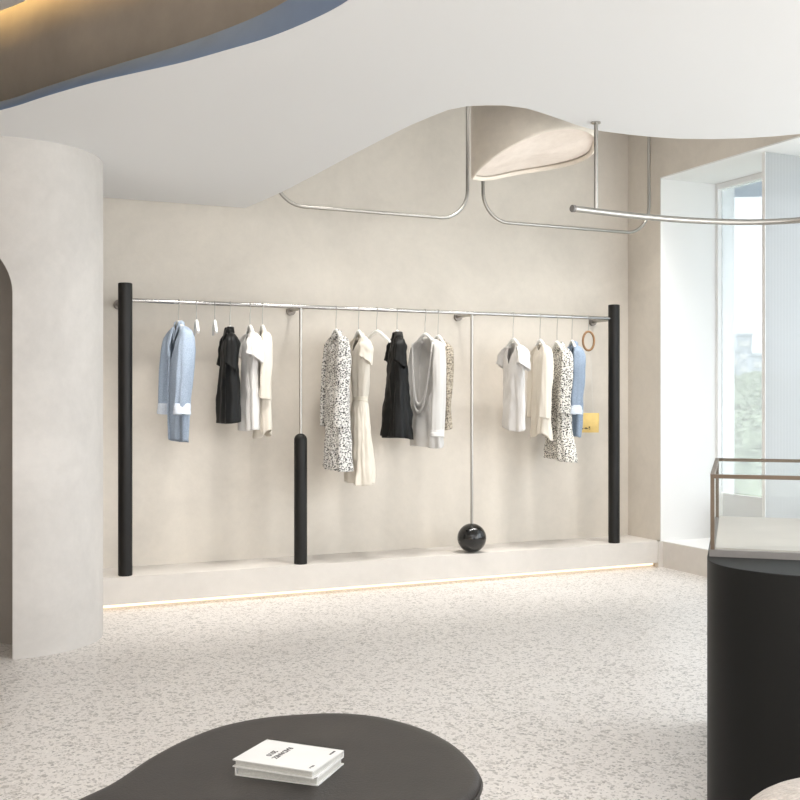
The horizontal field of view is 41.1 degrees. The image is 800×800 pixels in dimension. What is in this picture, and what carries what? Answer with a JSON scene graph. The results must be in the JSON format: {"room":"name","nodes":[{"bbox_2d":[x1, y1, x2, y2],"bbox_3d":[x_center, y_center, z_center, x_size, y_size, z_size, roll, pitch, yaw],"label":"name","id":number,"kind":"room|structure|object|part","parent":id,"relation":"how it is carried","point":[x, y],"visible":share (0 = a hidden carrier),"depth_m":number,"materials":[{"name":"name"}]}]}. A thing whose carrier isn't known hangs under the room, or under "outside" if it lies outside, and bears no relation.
{"room":"clothing store","nodes":[
{"label":"clothing store","id":0,"kind":"room"},
{"bbox_2d":[0,0,25,10],"bbox_3d":[-1.514,-2.380,4.545,1.785,0.280,6.641,0,0,-39],"label":"ceiling","id":1,"kind":"structure","parent":0,"point":[4,4],"depth_m":6.03,"materials":[{"name":"white paint"}]},
{"bbox_2d":[0,136,102,659],"bbox_3d":[-2.630,-0.010,7.140,1.240,3.220,1.240,0,0,-24],"label":"column","id":2,"kind":"structure","parent":0,"point":[51,194],"depth_m":6.75,"materials":[{"name":"paint"}]},
{"bbox_2d":[0,0,286,100],"bbox_3d":[-1.512,-2.129,4.546,1.793,0.742,6.652,0,0,-39],"label":"ceiling","id":3,"kind":"structure","parent":0,"point":[44,43],"depth_m":5.72,"materials":[{"name":"beige paint"}]},
{"bbox_2d":[0,0,346,109],"bbox_3d":[-1.512,-1.690,4.546,1.776,0.141,6.634,0,0,-39],"label":"trim","id":4,"kind":"structure","parent":3,"relation":"attached to","point":[289,14],"depth_m":5.03,"materials":[{"name":"blue paint"}]},
{"bbox_2d":[0,566,706,799],"bbox_3d":[1.447,1.660,3.830,8.800,0.120,12.180,0,0,-24],"label":"floor","id":5,"kind":"structure","parent":0,"point":[585,685],"depth_m":6.09,"materials":[{"name":"stone"}]},
{"bbox_2d":[79,713,482,799],"bbox_3d":[-0.334,1.390,3.297,1.118,0.420,1.524,0,0,19],"label":"coffee table","id":6,"kind":"object","parent":5,"relation":"on","point":[384,759],"visible":0.99,"depth_m":3.43,"materials":[{"name":"black wood"}]},
{"bbox_2d":[235,760,343,785],"bbox_3d":[-0.350,1.166,3.404,0.284,0.028,0.207,0,0,19],"label":"book","id":7,"kind":"object","parent":6,"relation":"on","point":[322,777],"visible":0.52,"depth_m":3.32,"materials":[{"name":"paper"}]},
{"bbox_2d":[233,739,343,778],"bbox_3d":[-0.353,1.140,3.395,0.283,0.025,0.216,0,0,23],"label":"book","id":8,"kind":"object","parent":7,"relation":"on","point":[271,756],"visible":1,"depth_m":3.36,"materials":[{"name":"paper"}]},
{"bbox_2d":[103,535,657,608],"bbox_3d":[-1.159,1.475,8.835,7.790,0.250,0.510,0,0,-24],"label":"platform","id":9,"kind":"object","parent":5,"relation":"on","point":[180,581],"visible":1,"depth_m":9.03,"materials":[{"name":"paint"}]},
{"bbox_2d":[113,282,619,576],"bbox_3d":[-0.093,0.225,9.293,4.686,2.250,0.558,0,0,-24],"label":"clothes rack","id":10,"kind":"object","parent":9,"relation":"on","point":[471,537],"visible":0.99,"depth_m":8.76,"materials":[{"name":"black metal"}]},
{"bbox_3d":[-2.114,0.225,8.210,0.108,2.250,0.108,0,0,-24],"label":"post","id":11,"kind":"part","parent":10,"relation":"part of","materials":[{"name":"black metal"}]},
{"bbox_2d":[175,299,182,328],"bbox_3d":[-1.740,-0.648,8.380,0.026,0.289,0.343,0,0,-31],"label":"clothes hanger","id":12,"kind":"object","parent":10,"relation":"hanging from","point":[178,299],"visible":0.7,"depth_m":8.38,"materials":[{"name":"white"}]},
{"bbox_2d":[157,321,195,441],"bbox_3d":[-1.750,-0.143,8.374,0.194,0.955,0.497,0,0,-31],"label":"denim shirt","id":13,"kind":"object","parent":12,"relation":"hanging from","point":[178,349],"visible":0.99,"depth_m":8.27,"materials":[{"name":"blue fabric"}]},
{"bbox_2d":[193,300,199,335],"bbox_3d":[-1.609,-0.654,8.439,0.026,0.277,0.343,0,0,-16],"label":"clothes hanger","id":14,"kind":"object","parent":10,"relation":"hanging from","point":[196,324],"visible":0.98,"depth_m":8.42,"materials":[{"name":"white plastic"}]},
{"bbox_2d":[212,309,217,335],"bbox_3d":[-1.475,-0.657,8.500,0.026,0.272,0.343,0,0,-15],"label":"clothes hanger","id":15,"kind":"object","parent":10,"relation":"hanging from","point":[214,326],"visible":1,"depth_m":8.49,"materials":[{"name":"white plastic"}]},
{"bbox_2d":[247,302,254,333],"bbox_3d":[-1.212,-0.641,8.620,0.026,0.304,0.343,0,0,-21],"label":"clothes hanger","id":16,"kind":"object","parent":10,"relation":"hanging from","point":[249,326],"visible":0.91,"depth_m":8.60,"materials":[{"name":"white plastic"}]},
{"bbox_2d":[238,329,263,430],"bbox_3d":[-1.217,-0.160,8.616,0.184,0.821,0.477,0,0,-18],"label":"white tee","id":17,"kind":"object","parent":16,"relation":"hanging from","point":[251,354],"visible":0.97,"depth_m":8.47,"materials":[{"name":"white fabric"}]},
{"bbox_2d":[259,302,265,332],"bbox_3d":[-1.116,-0.642,8.663,0.026,0.301,0.343,0,0,-18],"label":"clothes hanger","id":18,"kind":"object","parent":10,"relation":"hanging from","point":[262,327],"visible":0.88,"depth_m":8.65,"materials":[{"name":"white plastic"}]},
{"bbox_2d":[252,330,272,438],"bbox_3d":[-1.119,-0.131,8.664,0.166,0.886,0.425,0,0,-18],"label":"shirt","id":19,"kind":"object","parent":18,"relation":"hanging from","point":[265,369],"visible":0.64,"depth_m":8.49,"materials":[{"name":"beige fabric"}]},
{"bbox_3d":[-0.820,-0.244,8.797,0.025,1.049,0.025,0,0,-24],"label":"rod","id":20,"kind":"part","parent":10,"relation":"part of","materials":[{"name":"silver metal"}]},
{"bbox_2d":[331,305,341,335],"bbox_3d":[-0.535,-0.635,8.926,0.026,0.316,0.343,0,0,-22],"label":"clothes hanger","id":21,"kind":"object","parent":10,"relation":"hanging from","point":[335,330],"visible":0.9,"depth_m":8.90,"materials":[{"name":"white plastic"}]},
{"bbox_2d":[320,330,353,471],"bbox_3d":[-0.531,0.002,8.929,0.224,1.174,0.452,0,0,-22],"label":"dress","id":22,"kind":"object","parent":21,"relation":"hanging from","point":[335,417],"visible":0.99,"depth_m":8.78,"materials":[{"name":"white fabric"}]},
{"bbox_2d":[353,306,362,338],"bbox_3d":[-0.350,-0.633,9.010,0.026,0.319,0.343,0,0,-19],"label":"clothes hanger","id":23,"kind":"object","parent":10,"relation":"hanging from","point":[358,331],"visible":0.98,"depth_m":9.00,"materials":[{"name":"white plastic"}]},
{"bbox_2d":[344,333,375,485],"bbox_3d":[-0.340,0.085,9.015,0.242,1.296,0.449,0,0,-8],"label":"dress","id":24,"kind":"object","parent":23,"relation":"hanging from","point":[364,473],"visible":0.94,"depth_m":8.89,"materials":[{"name":"beige fabric"}]},
{"bbox_3d":[-0.046,-0.769,9.149,4.544,0.033,0.033,0,0,-24],"label":"rail","id":25,"kind":"part","parent":10,"relation":"part of","materials":[{"name":"silver metal"}]},
{"bbox_2d":[367,307,390,342],"bbox_3d":[-0.200,-0.635,9.079,0.026,0.315,0.431,0,0,-33],"label":"clothes hanger","id":26,"kind":"object","parent":10,"relation":"hanging from","point":[374,332],"visible":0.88,"depth_m":9.05,"materials":[{"name":"white plastic"}]},
{"bbox_2d":[416,309,432,341],"bbox_3d":[0.217,-0.628,9.268,0.026,0.328,0.343,0,0,-33],"label":"clothes hanger","id":27,"kind":"object","parent":10,"relation":"hanging from","point":[427,335],"visible":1,"depth_m":9.26,"materials":[{"name":"white plastic"}]},
{"bbox_2d":[408,337,445,448],"bbox_3d":[0.230,-0.065,9.273,0.208,0.960,0.494,0,0,-33],"label":"blouse","id":28,"kind":"object","parent":27,"relation":"hanging from","point":[427,358],"visible":0.9,"depth_m":9.18,"materials":[{"name":"white fabric"}]},
{"bbox_2d":[434,309,445,345],"bbox_3d":[0.332,-0.621,9.320,0.026,0.343,0.343,0,0,-22],"label":"clothes hanger","id":29,"kind":"object","parent":10,"relation":"hanging from","point":[439,337],"visible":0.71,"depth_m":9.28,"materials":[{"name":"white plastic"}]},
{"bbox_2d":[439,339,453,429],"bbox_3d":[0.347,-0.127,9.326,0.149,0.808,0.435,0,0,-22],"label":"shirt","id":30,"kind":"object","parent":29,"relation":"hanging from","point":[449,349],"visible":0.38,"depth_m":9.14,"materials":[{"name":"beige fabric"}]},
{"bbox_3d":[0.636,0.166,9.458,0.025,1.869,0.025,0,0,-24],"label":"rod","id":31,"kind":"part","parent":10,"relation":"part of","materials":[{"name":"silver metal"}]},
{"bbox_2d":[506,312,519,345],"bbox_3d":[1.020,-0.617,9.632,0.026,0.351,0.343,0,0,-21],"label":"clothes hanger","id":32,"kind":"object","parent":10,"relation":"hanging from","point":[511,340],"visible":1,"depth_m":9.62,"materials":[{"name":"white plastic"}]},
{"bbox_2d":[496,342,530,431],"bbox_3d":[1.034,-0.119,9.639,0.183,0.806,0.475,0,0,-19],"label":"white tee","id":33,"kind":"object","parent":32,"relation":"hanging from","point":[513,359],"visible":0.99,"depth_m":9.53,"materials":[{"name":"white fabric"}]},
{"bbox_2d":[535,313,544,346],"bbox_3d":[1.279,-0.616,9.750,0.026,0.353,0.343,0,0,-13],"label":"clothes hanger","id":34,"kind":"object","parent":10,"relation":"hanging from","point":[539,340],"visible":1,"depth_m":9.73,"materials":[{"name":"white plastic"}]},
{"bbox_2d":[527,343,553,440],"bbox_3d":[1.285,-0.074,9.753,0.154,0.890,0.434,0,0,-12],"label":"shirt","id":35,"kind":"object","parent":34,"relation":"hanging from","point":[541,374],"visible":1,"depth_m":9.63,"materials":[{"name":"beige fabric"}]},
{"bbox_2d":[551,314,561,351],"bbox_3d":[1.446,-0.609,9.825,0.026,0.367,0.304,0,0,-14],"label":"clothes hanger","id":36,"kind":"object","parent":10,"relation":"hanging from","point":[556,342],"visible":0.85,"depth_m":9.81,"materials":[{"name":"white plastic"}]},
{"bbox_2d":[543,342,577,462],"bbox_3d":[1.483,0.017,9.841,0.229,1.098,0.582,0,0,-13],"label":"dress","id":37,"kind":"object","parent":36,"relation":"hanging from","point":[562,448],"visible":0.82,"depth_m":9.66,"materials":[{"name":"white fabric"}]},
{"bbox_2d":[568,315,575,347],"bbox_3d":[1.595,-0.616,9.893,0.026,0.354,0.294,0,0,-8],"label":"clothes hanger","id":38,"kind":"object","parent":10,"relation":"hanging from","point":[572,342],"visible":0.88,"depth_m":9.87,"materials":[{"name":"white plastic"}]},
{"bbox_2d":[567,341,585,436],"bbox_3d":[1.591,-0.099,9.899,0.189,0.891,0.494,0,0,-8],"label":"denim shirt","id":39,"kind":"object","parent":38,"relation":"hanging from","point":[579,357],"visible":0.56,"depth_m":9.67,"materials":[{"name":"blue fabric"}]},
{"bbox_2d":[582,315,598,432],"bbox_3d":[1.761,-0.244,9.968,0.200,1.095,0.052,0,0,0],"label":"bag","id":40,"kind":"object","parent":10,"relation":"hanging from","point":[590,420],"visible":0.83,"depth_m":9.95,"materials":[{"name":"yellow leather"}]},
{"bbox_3d":[1.761,-0.551,9.968,0.124,0.196,0.021,0,0,0],"label":"ring handle","id":41,"kind":"part","parent":40,"relation":"part of","materials":[{"name":"brown wood"}]},
{"bbox_3d":[2.023,0.225,10.087,0.108,2.250,0.108,0,0,-24],"label":"post","id":42,"kind":"part","parent":10,"relation":"part of","materials":[{"name":"black metal"}]},
{"bbox_2d":[103,563,652,607],"bbox_3d":[-1.056,1.574,8.693,7.660,0.028,0.015,0,0,-24],"label":"light strip","id":43,"kind":"object","parent":9,"relation":"attached to","point":[557,571],"visible":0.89,"depth_m":9.02,"materials":[{"name":"white plastic"}]},
{"bbox_2d":[707,458,799,799],"bbox_3d":[1.826,0.944,4.370,1.074,1.312,1.629,0,0,17],"label":"counter","id":44,"kind":"object","parent":5,"relation":"on","point":[753,563],"depth_m":3.83,"materials":[{"name":"black stone"}]},
{"bbox_3d":[1.886,0.434,4.561,1.052,0.292,1.220,0,0,17],"label":"case frame","id":45,"kind":"part","parent":44,"relation":"part of","materials":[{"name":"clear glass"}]},
{"bbox_2d":[750,778,799,799],"bbox_3d":[1.250,1.327,2.860,0.720,0.545,0.720,0,0,-24],"label":"pouf","id":46,"kind":"object","parent":5,"relation":"on","point":[789,789],"visible":1,"depth_m":2.96,"materials":[{"name":"fabric"}]},
{"bbox_2d":[103,106,627,567],"bbox_3d":[-1.227,-0.600,9.167,8.340,4.400,0.150,0,0,-24],"label":"wall","id":47,"kind":"structure","parent":0,"point":[224,493],"depth_m":9.54,"materials":[{"name":"beige paint"}]},
{"bbox_2d":[0,0,799,207],"bbox_3d":[1.169,-1.626,3.704,7.790,0.012,11.780,0,0,-24],"label":"ceiling","id":48,"kind":"structure","parent":0,"point":[242,126],"depth_m":5.50,"materials":[{"name":"white paint"}]},
{"bbox_2d":[570,121,799,224],"bbox_3d":[2.004,-1.349,6.240,1.892,0.541,0.882,0,0,18],"label":"rail","id":49,"kind":"object","parent":48,"relation":"hanging from","point":[573,208],"visible":1,"depth_m":6.41,"materials":[{"name":"grey metal"}]},
{"bbox_3d":[1.143,-1.360,6.220,0.023,0.520,0.024,0,0,-24],"label":"drop rod","id":50,"kind":"part","parent":49,"relation":"part of","materials":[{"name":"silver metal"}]},
{"bbox_2d":[628,134,799,540],"bbox_3d":[5.085,-0.600,5.481,0.810,4.400,11.780,0,0,-24],"label":"wall","id":51,"kind":"structure","parent":0,"point":[669,156],"depth_m":10.41,"materials":[{"name":"beige paint"}]},
{"bbox_2d":[655,540,662,566],"bbox_3d":[2.480,1.475,10.229,0.050,0.250,0.060,0,0,-24],"label":"trim","id":52,"kind":"structure","parent":51,"relation":"attached to","point":[660,543],"depth_m":10.20,"materials":[{"name":"paint"}]},
{"bbox_2d":[663,542,707,576],"bbox_3d":[5.200,1.478,5.251,0.790,0.245,11.266,0,0,-24],"label":"trim","id":53,"kind":"structure","parent":51,"relation":"attached to","point":[692,560],"depth_m":9.91,"materials":[{"name":"paint"}]},
{"bbox_2d":[660,136,799,549],"bbox_3d":[5.227,-0.388,5.265,0.899,3.485,11.270,0,0,-24],"label":"window frame","id":54,"kind":"structure","parent":51,"relation":"attached to","point":[687,250],"depth_m":10.32,"materials":[{"name":"white paint"}]},
{"bbox_2d":[762,151,799,518],"bbox_3d":[3.354,-0.383,9.209,0.562,3.466,0.036,0,0,-24],"label":"glass screen","id":55,"kind":"object","parent":54,"relation":"on","point":[780,172],"visible":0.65,"depth_m":9.15,"materials":[{"name":"white glass"}]},
{"bbox_2d":[716,172,761,516],"bbox_3d":[5.443,-0.388,5.357,0.180,3.476,11.258,0,0,-24],"label":"window","id":56,"kind":"structure","parent":51,"relation":"in","point":[736,505],"depth_m":10.46,"materials":[{"name":"white paint"}]},
{"bbox_2d":[734,181,761,196],"bbox_3d":[4.419,-2.195,9.802,1.547,0.170,4.200,0,0,-24],"label":"canopy","id":57,"kind":"object","parent":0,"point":[755,189],"depth_m":10.74,"materials":[{"name":"blue paint"}]},
{"bbox_3d":[1.538,-2.850,3.871,8.600,0.100,11.780,0,0,-24],"label":"ceiling","id":58,"kind":"structure","parent":0,"visible":0},
{"bbox_2d":[279,106,468,218],"bbox_3d":[-0.214,-2.185,9.017,1.854,1.229,0.080,0,0,-24],"label":"rail","id":59,"kind":"object","parent":58,"relation":"hanging from","point":[282,195],"visible":0.66,"depth_m":9.14,"materials":[{"name":"grey metal"}]},
{"bbox_2d":[471,105,593,180],"bbox_3d":[0.880,-2.125,7.000,0.824,1.349,0.824,0,0,-24],"label":"ceiling recess","id":60,"kind":"object","parent":58,"relation":"hanging from","point":[506,141],"visible":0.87,"depth_m":6.82,"materials":[{"name":"paint"}]},
{"bbox_2d":[477,129,593,175],"bbox_3d":[0.880,-1.611,7.000,0.778,0.255,0.778,0,0,-24],"label":"diffuser","id":61,"kind":"object","parent":60,"relation":"attached to","point":[500,152],"depth_m":6.89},
{"bbox_2d":[481,137,650,233],"bbox_3d":[1.557,-2.185,9.821,1.885,1.229,0.080,0,0,-24],"label":"rail","id":62,"kind":"object","parent":58,"relation":"hanging from","point":[489,211],"visible":0.73,"depth_m":9.92,"materials":[{"name":"grey metal"}]},
{"label":"clothes hanger","id":63,"kind":"object","parent":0,"visible":0},
{"bbox_2d":[216,326,240,423],"bbox_3d":[-1.374,-0.199,8.551,0.176,0.774,0.471,0,0,-20],"label":"dress","id":64,"kind":"object","parent":63,"relation":"hanging from","point":[228,405],"visible":1,"depth_m":8.38,"materials":[{"name":"black fabric"}]},
{"bbox_3d":[-0.026,-0.639,9.158,0.026,0.308,0.227,0,0,-14],"label":"clothes hanger","id":65,"kind":"object","parent":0,"visible":0},
{"bbox_2d":[380,331,413,439],"bbox_3d":[-0.022,-0.126,9.155,0.289,0.922,0.484,0,0,-14],"label":"dress","id":66,"kind":"object","parent":65,"relation":"hanging from","point":[397,413],"visible":1,"depth_m":9.00,"materials":[{"name":"black fabric"}]},
{"label":"outside","id":67,"kind":"structure","parent":0,"visible":0},
{"bbox_3d":[140.557,10.700,212.019,408.800,0.200,390.000,0,0,-24],"label":"land","id":68,"kind":"object","parent":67,"visible":0},
{"bbox_2d":[734,349,740,375],"bbox_3d":[106.594,-1.295,341.421,4.105,30.000,3.404,0,0,0],"label":"tower block","id":69,"kind":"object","parent":68,"relation":"on","point":[736,351],"visible":0.18,"depth_m":340.04,"materials":[{"name":"concrete"}]},
{"bbox_2d":[734,333,752,374],"bbox_3d":[135.612,-7.796,422.385,6.505,36.792,5.324,0,0,0],"label":"tower block","id":70,"kind":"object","parent":68,"relation":"on","point":[743,341],"visible":0.34,"depth_m":420.00,"materials":[{"name":"concrete"}]},
{"bbox_2d":[746,353,761,371],"bbox_3d":[128.751,-1.670,382.727,7.367,30.000,6.014,0,0,0],"label":"tower block","id":71,"kind":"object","parent":68,"relation":"on","point":[754,360],"visible":0.19,"depth_m":379.99,"materials":[{"name":"concrete"}]},
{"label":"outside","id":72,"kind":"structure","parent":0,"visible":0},
{"bbox_2d":[734,371,761,496],"bbox_3d":[45.875,0.485,119.009,129.655,11.870,123.454,0,0,-24],"label":"treetops","id":73,"kind":"object","parent":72,"point":[747,386],"visible":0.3,"depth_m":68.90,"materials":[{"name":"green plant"}]}
]}

